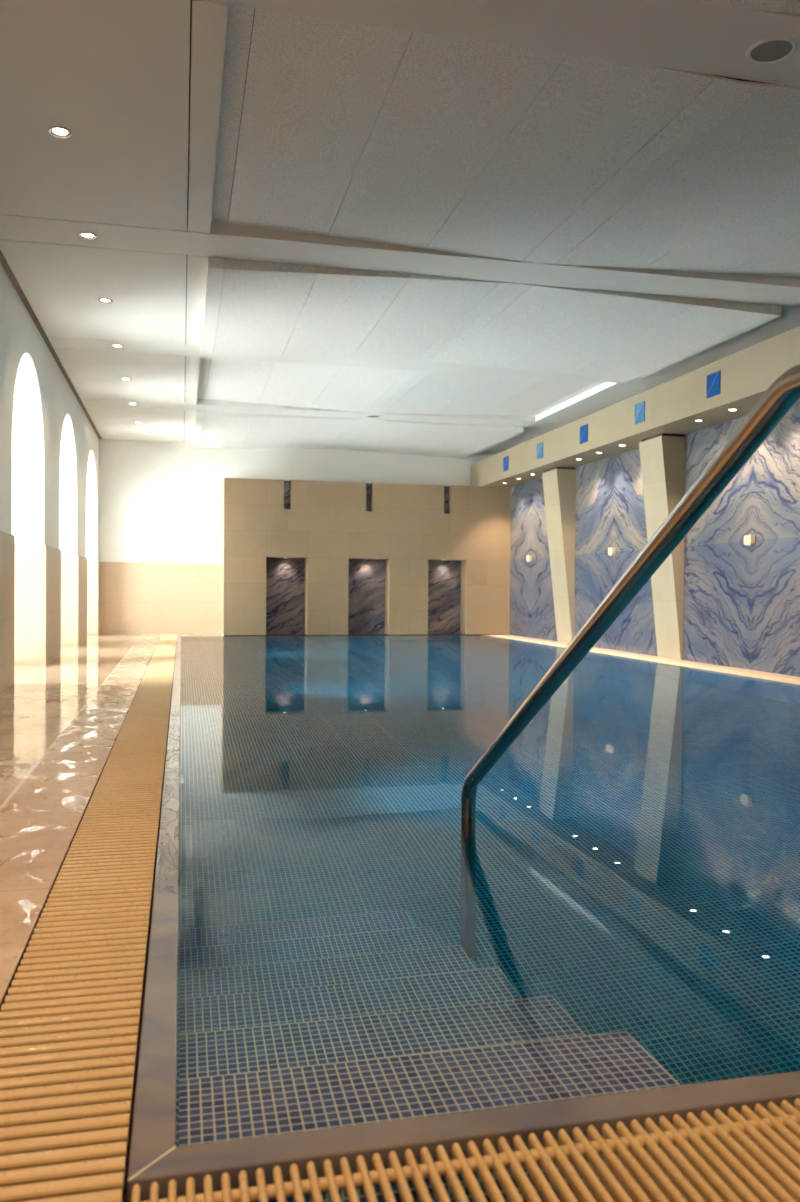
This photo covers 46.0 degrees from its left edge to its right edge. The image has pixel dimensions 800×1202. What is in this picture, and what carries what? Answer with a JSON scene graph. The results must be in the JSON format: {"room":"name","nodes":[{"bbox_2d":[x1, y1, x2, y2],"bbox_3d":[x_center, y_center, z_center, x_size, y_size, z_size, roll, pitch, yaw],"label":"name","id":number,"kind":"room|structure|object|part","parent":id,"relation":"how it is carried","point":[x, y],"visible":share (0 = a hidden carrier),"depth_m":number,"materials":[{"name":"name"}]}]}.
{"room":"indoor swimming pool","nodes":[
{"label":"indoor swimming pool","id":0,"kind":"room"},
{"bbox_2d":[0,263,98,560],"bbox_3d":[-3.066,-1.228,6.063,0.550,3.950,19.630,0,1,-13],"label":"wall","id":1,"kind":"structure","parent":0,"point":[49,447],"depth_m":9.46,"materials":[{"name":"white paint"}]},
{"bbox_2d":[0,531,99,691],"bbox_3d":[-3.025,0.093,6.081,0.490,1.210,19.609,0,1,-13],"label":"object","id":2,"kind":"structure","parent":1,"relation":"attached to","point":[49,599],"depth_m":9.47,"materials":[{"name":"stone"}]},
{"bbox_2d":[0,250,101,438],"bbox_3d":[-2.765,-2.621,6.112,0.045,0.140,19.630,0,1,-13],"label":"trim","id":3,"kind":"structure","parent":1,"relation":"attached to","point":[3,261],"depth_m":9.04,"materials":[{"name":"white paint"}]},
{"bbox_2d":[0,634,222,1003],"bbox_3d":[0.352,0.764,6.883,7.500,0.100,19.630,0,1,-13],"label":"floor","id":4,"kind":"structure","parent":0,"point":[61,720],"depth_m":4.48,"materials":[{"name":"stone"}]},
{"bbox_2d":[0,638,646,1201],"bbox_3d":[0.681,0.804,8.816,5.987,0.216,14.795,0,1,-13],"label":"channel","id":5,"kind":"object","parent":4,"relation":"in","point":[124,1194],"visible":0.11,"depth_m":2.04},
{"bbox_2d":[0,816,158,1201],"bbox_3d":[-0.670,0.790,1.986,0.256,0.048,2.648,0,1,-13],"label":"grate","id":6,"kind":"object","parent":5,"relation":"on","point":[71,1008],"visible":1,"depth_m":1.72,"materials":[{"name":"beige plastic"}]},
{"bbox_2d":[83,784,161,818],"bbox_3d":[-1.030,0.767,3.540,0.256,0.048,0.536,0,1,-13],"label":"grate","id":7,"kind":"object","parent":5,"relation":"on","point":[128,800],"visible":0.97,"depth_m":3.50,"materials":[{"name":"beige plastic"}]},
{"bbox_2d":[96,634,176,786],"bbox_3d":[-2.496,0.674,9.873,0.256,0.048,12.458,0,1,-13],"label":"grate","id":8,"kind":"object","parent":5,"relation":"on","point":[137,755],"visible":0.98,"depth_m":5.24,"materials":[{"name":"beige plastic"}]},
{"bbox_2d":[131,1098,799,1201],"bbox_3d":[2.210,0.810,1.719,5.210,0.036,0.257,0,1,-13],"label":"grate","id":9,"kind":"object","parent":5,"relation":"on","point":[749,1156],"visible":1,"depth_m":1.30,"materials":[{"name":"beige plastic"}]},
{"bbox_2d":[176,702,633,1201],"bbox_3d":[0.509,1.388,9.075,5.220,1.360,14.788,0,1,-13],"label":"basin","id":10,"kind":"object","parent":4,"relation":"in","point":[325,1195],"visible":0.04,"depth_m":1.38,"materials":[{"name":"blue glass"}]},
{"bbox_2d":[127,636,180,1201],"bbox_3d":[-1.970,0.697,8.333,0.063,0.050,14.496,0,1,-13],"label":"coping stone","id":11,"kind":"object","parent":10,"relation":"on","point":[154,1117],"visible":0.76,"depth_m":1.84,"materials":[{"name":"grey stone"}]},
{"bbox_2d":[129,1071,799,1201],"bbox_3d":[2.178,0.813,1.887,5.232,0.050,0.066,0,1,-13],"label":"coping stone","id":12,"kind":"object","parent":10,"relation":"on","point":[197,1161],"visible":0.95,"depth_m":1.39,"materials":[{"name":"grey stone"}]},
{"bbox_2d":[128,1146,175,1180],"bbox_3d":[-0.341,0.776,1.302,0.003,0.002,0.091,1,1,30],"label":"trim","id":13,"kind":"structure","parent":12,"relation":"on","point":[174,1147],"depth_m":1.30,"materials":[{"name":"metal"}]},
{"bbox_2d":[177,635,799,1146],"bbox_3d":[0.536,1.334,8.958,5.106,1.290,14.434,0,1,-13],"label":"pool water","id":14,"kind":"object","parent":10,"relation":"on","point":[617,910],"visible":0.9,"depth_m":2.59,"materials":[{"name":"blue liquid"}]},
{"bbox_2d":[461,364,799,818],"bbox_3d":[0.509,0.827,2.150,0.110,2.459,2.446,0,1,-13],"label":"handrail","id":15,"kind":"object","parent":10,"relation":"on","point":[781,396],"visible":0.8,"depth_m":1.99,"materials":[{"name":"silver metal"}]},
{"bbox_2d":[482,635,799,686],"bbox_3d":[3.070,0.723,9.501,0.065,0.050,14.494,0,1,-13],"label":"coping stone","id":16,"kind":"object","parent":10,"relation":"on","point":[482,635],"visible":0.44,"depth_m":9.97,"materials":[{"name":"beige stone"}]},
{"bbox_2d":[488,635,799,684],"bbox_3d":[3.240,0.711,9.522,0.264,0.020,14.456,0,1,-13],"label":"grate","id":17,"kind":"object","parent":10,"relation":"on","point":[747,674],"visible":0.77,"depth_m":10.38,"materials":[{"name":"beige plastic"}]},
{"bbox_2d":[99,439,492,634],"bbox_3d":[-1.777,-1.227,16.565,7.900,4.200,0.250,0,1,-13],"label":"wall","id":18,"kind":"structure","parent":0,"point":[160,502],"depth_m":16.02,"materials":[{"name":"white paint"}]},
{"bbox_2d":[99,562,221,634],"bbox_3d":[-4.036,-0.042,15.922,2.020,1.210,0.021,0,1,-13],"label":"wainscoting","id":19,"kind":"structure","parent":18,"relation":"attached to","point":[136,597],"depth_m":15.91,"materials":[{"name":"stone"}]},
{"bbox_2d":[222,478,510,634],"bbox_3d":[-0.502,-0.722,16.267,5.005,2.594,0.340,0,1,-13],"label":"wall","id":20,"kind":"structure","parent":0,"point":[328,524],"depth_m":16.06,"materials":[{"name":"stone"}]},
{"bbox_2d":[266,558,304,633],"bbox_3d":[-1.968,-0.078,16.105,0.684,1.310,0.017,0,1,-13],"label":"cladding","id":21,"kind":"object","parent":20,"relation":"attached to","point":[285,578],"visible":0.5,"depth_m":16.10,"materials":[{"name":"grey stone"}]},
{"bbox_2d":[284,481,290,508],"bbox_3d":[-1.928,-1.781,15.973,0.121,0.488,0.241,0,1,-13],"label":"strip","id":22,"kind":"object","parent":20,"relation":"attached to","point":[287,484],"visible":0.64,"depth_m":15.86,"materials":[{"name":"grey stone"}]},
{"bbox_2d":[223,634,508,635],"bbox_3d":[-0.522,0.606,16.292,4.960,0.062,0.320,0,1,-13],"label":"trim","id":23,"kind":"structure","parent":20,"relation":"attached to","point":[266,634],"depth_m":16.01,"materials":[{"name":"beige stone"}]},
{"bbox_2d":[348,559,384,633],"bbox_3d":[-0.606,-0.071,16.421,0.704,1.310,0.017,0,1,-13],"label":"cladding","id":24,"kind":"object","parent":20,"relation":"attached to","point":[366,591],"visible":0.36,"depth_m":16.42,"materials":[{"name":"stone"}]},
{"bbox_2d":[366,483,371,511],"bbox_3d":[-0.572,-1.774,16.287,0.115,0.488,0.241,0,1,-13],"label":"strip","id":25,"kind":"object","parent":20,"relation":"attached to","point":[368,485],"visible":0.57,"depth_m":16.17,"materials":[{"name":"grey metal"}]},
{"bbox_2d":[428,560,460,633],"bbox_3d":[0.747,-0.064,16.734,0.686,1.310,0.017,0,1,-13],"label":"cladding","id":26,"kind":"object","parent":20,"relation":"attached to","point":[444,577],"visible":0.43,"depth_m":16.74,"materials":[{"name":"stone"}]},
{"bbox_2d":[444,486,449,513],"bbox_3d":[0.777,-1.767,16.600,0.124,0.488,0.241,0,1,-13],"label":"strip","id":27,"kind":"object","parent":20,"relation":"attached to","point":[446,488],"visible":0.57,"depth_m":16.48,"materials":[{"name":"grey stone"}]},
{"bbox_2d":[502,635,799,679],"bbox_3d":[3.467,0.752,9.602,0.205,0.104,14.518,0,1,-13],"label":"trim","id":28,"kind":"structure","parent":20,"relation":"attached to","point":[541,640],"depth_m":10.54,"materials":[{"name":"stone"}]},
{"bbox_2d":[542,467,575,643],"bbox_3d":[2.370,-0.670,14.156,0.309,2.605,0.570,0,1,-13],"label":"pillar","id":29,"kind":"structure","parent":28,"relation":"on","point":[559,483],"depth_m":13.95,"materials":[{"name":"stone"}]},
{"bbox_2d":[639,433,685,659],"bbox_3d":[3.073,-0.625,11.119,0.309,2.605,0.545,0,1,-13],"label":"pillar","id":30,"kind":"structure","parent":28,"relation":"on","point":[662,456],"depth_m":10.96,"materials":[{"name":"stone"}]},
{"bbox_2d":[0,0,799,454],"bbox_3d":[0.624,-2.684,6.896,7.600,0.300,19.630,0,1,-13],"label":"ceiling","id":31,"kind":"structure","parent":0,"point":[114,74],"depth_m":5.91,"materials":[{"name":"paint"}]},
{"bbox_2d":[48,126,71,137],"bbox_3d":[-1.831,-2.527,5.082,0.124,0.010,0.124,0,1,-13],"label":"recessed light","id":32,"kind":"object","parent":31,"relation":"in","point":[62,131],"visible":1,"depth_m":5.08,"materials":[{"name":"white glass"}]},
{"bbox_3d":[-1.831,-2.529,5.082,0.074,0.001,0.074,0,1,-13],"label":"bulb","id":33,"kind":"part","parent":32,"relation":"part of","materials":[{"name":"white glass"}]},
{"bbox_2d":[78,232,96,239],"bbox_3d":[-2.179,-2.549,6.582,0.124,0.010,0.124,0,1,-13],"label":"recessed light","id":34,"kind":"object","parent":31,"relation":"in","point":[86,235],"visible":1,"depth_m":6.58,"materials":[{"name":"white glass"}]},
{"bbox_2d":[98,298,112,302],"bbox_3d":[-2.524,-2.571,8.073,0.124,0.010,0.124,0,1,-13],"label":"recessed light","id":35,"kind":"object","parent":31,"relation":"in","point":[103,300],"visible":1,"depth_m":8.08,"materials":[{"name":"white glass"}]},
{"bbox_2d":[111,344,123,347],"bbox_3d":[-2.876,-2.594,9.592,0.124,0.010,0.124,0,1,-13],"label":"recessed light","id":36,"kind":"object","parent":31,"relation":"in","point":[112,345],"visible":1,"depth_m":9.59,"materials":[{"name":"white glass"}]},
{"bbox_2d":[193,411,523,458],"bbox_3d":[-0.825,-2.617,15.097,4.820,0.092,2.998,0,1,-13],"label":"ceiling panel","id":37,"kind":"object","parent":31,"relation":"attached to","point":[211,429],"visible":1,"depth_m":14.74,"materials":[{"name":"paint"}]},
{"bbox_2d":[366,415,380,417],"bbox_3d":[-0.379,-2.621,13.393,0.216,0.011,0.216,0,1,-13],"label":"ceiling speaker","id":38,"kind":"object","parent":31,"relation":"attached to","point":[368,416],"visible":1,"depth_m":13.38,"materials":[{"name":"white paint"}]},
{"bbox_2d":[197,357,604,415],"bbox_3d":[-0.078,-2.650,11.882,4.816,0.092,2.658,0,1,-13],"label":"ceiling panel","id":39,"kind":"object","parent":31,"relation":"attached to","point":[331,387],"visible":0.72,"depth_m":11.76,"materials":[{"name":"paint"}]},
{"bbox_2d":[201,257,781,380],"bbox_3d":[0.626,-2.525,8.833,4.820,0.092,2.658,0,1,-13],"label":"ceiling panel","id":40,"kind":"object","parent":31,"relation":"attached to","point":[252,308],"visible":1,"depth_m":8.45,"materials":[{"name":"paint"}]},
{"bbox_2d":[211,5,799,277],"bbox_3d":[1.332,-2.550,5.794,4.816,0.112,2.638,0,1,-13],"label":"ceiling panel","id":41,"kind":"object","parent":31,"relation":"attached to","point":[349,130],"visible":0.89,"depth_m":5.33,"materials":[{"name":"paint"}]},
{"bbox_2d":[746,36,796,63],"bbox_3d":[1.679,-2.487,4.263,0.216,0.011,0.216,0,1,-13],"label":"ceiling speaker","id":42,"kind":"object","parent":31,"relation":"attached to","point":[773,49],"visible":1,"depth_m":4.25,"materials":[{"name":"white paint"}]},
{"bbox_2d":[751,40,792,61],"bbox_3d":[1.679,-2.485,4.263,0.178,0.002,0.178,0,1,-13],"label":"grille","id":43,"kind":"object","parent":42,"relation":"attached to","point":[761,50],"depth_m":4.26,"materials":[{"name":"grey metal"}]},
{"bbox_3d":[4.176,-0.466,7.751,0.270,5.400,19.630,0,1,-13],"label":"wall","id":44,"kind":"structure","parent":0,"visible":0},
{"bbox_2d":[509,478,556,641],"bbox_3d":[2.186,-0.690,15.684,0.029,2.603,2.490,0,1,-13],"label":"wall panel","id":45,"kind":"object","parent":44,"relation":"attached to","point":[532,611],"visible":0.64,"depth_m":15.66,"materials":[{"name":"blue stone"}]},
{"bbox_2d":[526,555,531,561],"bbox_3d":[2.146,-0.708,15.669,0.055,0.102,0.124,0,1,-13],"label":"wall lamp","id":46,"kind":"object","parent":45,"relation":"attached to","point":[528,557],"visible":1,"depth_m":15.62,"materials":[{"name":"white glass"}]},
{"bbox_2d":[574,449,657,655],"bbox_3d":[2.884,-0.645,12.669,0.029,2.603,2.560,0,1,-13],"label":"wall panel","id":47,"kind":"object","parent":44,"relation":"attached to","point":[609,508],"visible":0.79,"depth_m":12.70,"materials":[{"name":"blue stone"}]},
{"bbox_2d":[608,548,615,554],"bbox_3d":[2.843,-0.664,12.659,0.055,0.102,0.124,0,1,-13],"label":"wall lamp","id":48,"kind":"object","parent":47,"relation":"attached to","point":[611,551],"visible":1,"depth_m":12.61,"materials":[{"name":"beige glass"}]},
{"bbox_2d":[470,326,799,486],"bbox_3d":[3.775,-2.102,7.634,0.580,0.452,19.630,0,1,-13],"label":"beam","id":49,"kind":"structure","parent":44,"relation":"attached to","point":[673,406],"depth_m":10.46,"materials":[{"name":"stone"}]},
{"bbox_2d":[503,456,508,471],"bbox_3d":[1.710,-2.219,15.253,0.012,0.228,0.245,0,1,-13],"label":"inlay","id":50,"kind":"object","parent":49,"relation":"attached to","point":[505,459],"visible":1,"depth_m":15.25,"materials":[{"name":"blue stone"}]},
{"bbox_2d":[536,442,542,459],"bbox_3d":[2.046,-2.197,13.801,0.012,0.228,0.245,0,1,-13],"label":"inlay","id":51,"kind":"object","parent":49,"relation":"attached to","point":[539,445],"visible":1,"depth_m":13.80,"materials":[{"name":"blue stone"}]},
{"bbox_2d":[580,424,587,443],"bbox_3d":[2.394,-2.175,12.296,0.012,0.228,0.245,0,1,-13],"label":"inlay","id":52,"kind":"object","parent":49,"relation":"attached to","point":[583,429],"visible":1,"depth_m":12.26,"materials":[{"name":"blue stone"}]},
{"bbox_2d":[634,401,644,424],"bbox_3d":[2.742,-2.153,10.796,0.012,0.228,0.245,0,1,-13],"label":"inlay","id":53,"kind":"object","parent":49,"relation":"attached to","point":[640,407],"visible":1,"depth_m":10.79,"materials":[{"name":"blue stone"}]},
{"bbox_2d":[706,371,720,398],"bbox_3d":[3.088,-2.131,9.301,0.012,0.228,0.245,0,1,-13],"label":"inlay","id":54,"kind":"object","parent":49,"relation":"attached to","point":[713,380],"visible":1,"depth_m":9.29,"materials":[{"name":"blue stone"}]},
{"bbox_2d":[683,400,799,676],"bbox_3d":[3.591,-0.601,9.613,0.029,2.603,2.625,0,1,-13],"label":"wall panel","id":55,"kind":"object","parent":44,"relation":"attached to","point":[742,602],"visible":0.85,"depth_m":9.68,"materials":[{"name":"blue stone"}]},
{"bbox_2d":[744,535,754,544],"bbox_3d":[3.554,-0.619,9.591,0.055,0.102,0.124,0,1,-13],"label":"wall lamp","id":56,"kind":"object","parent":55,"relation":"attached to","point":[748,539],"visible":1,"depth_m":9.54,"materials":[{"name":"beige glass"}]}
]}

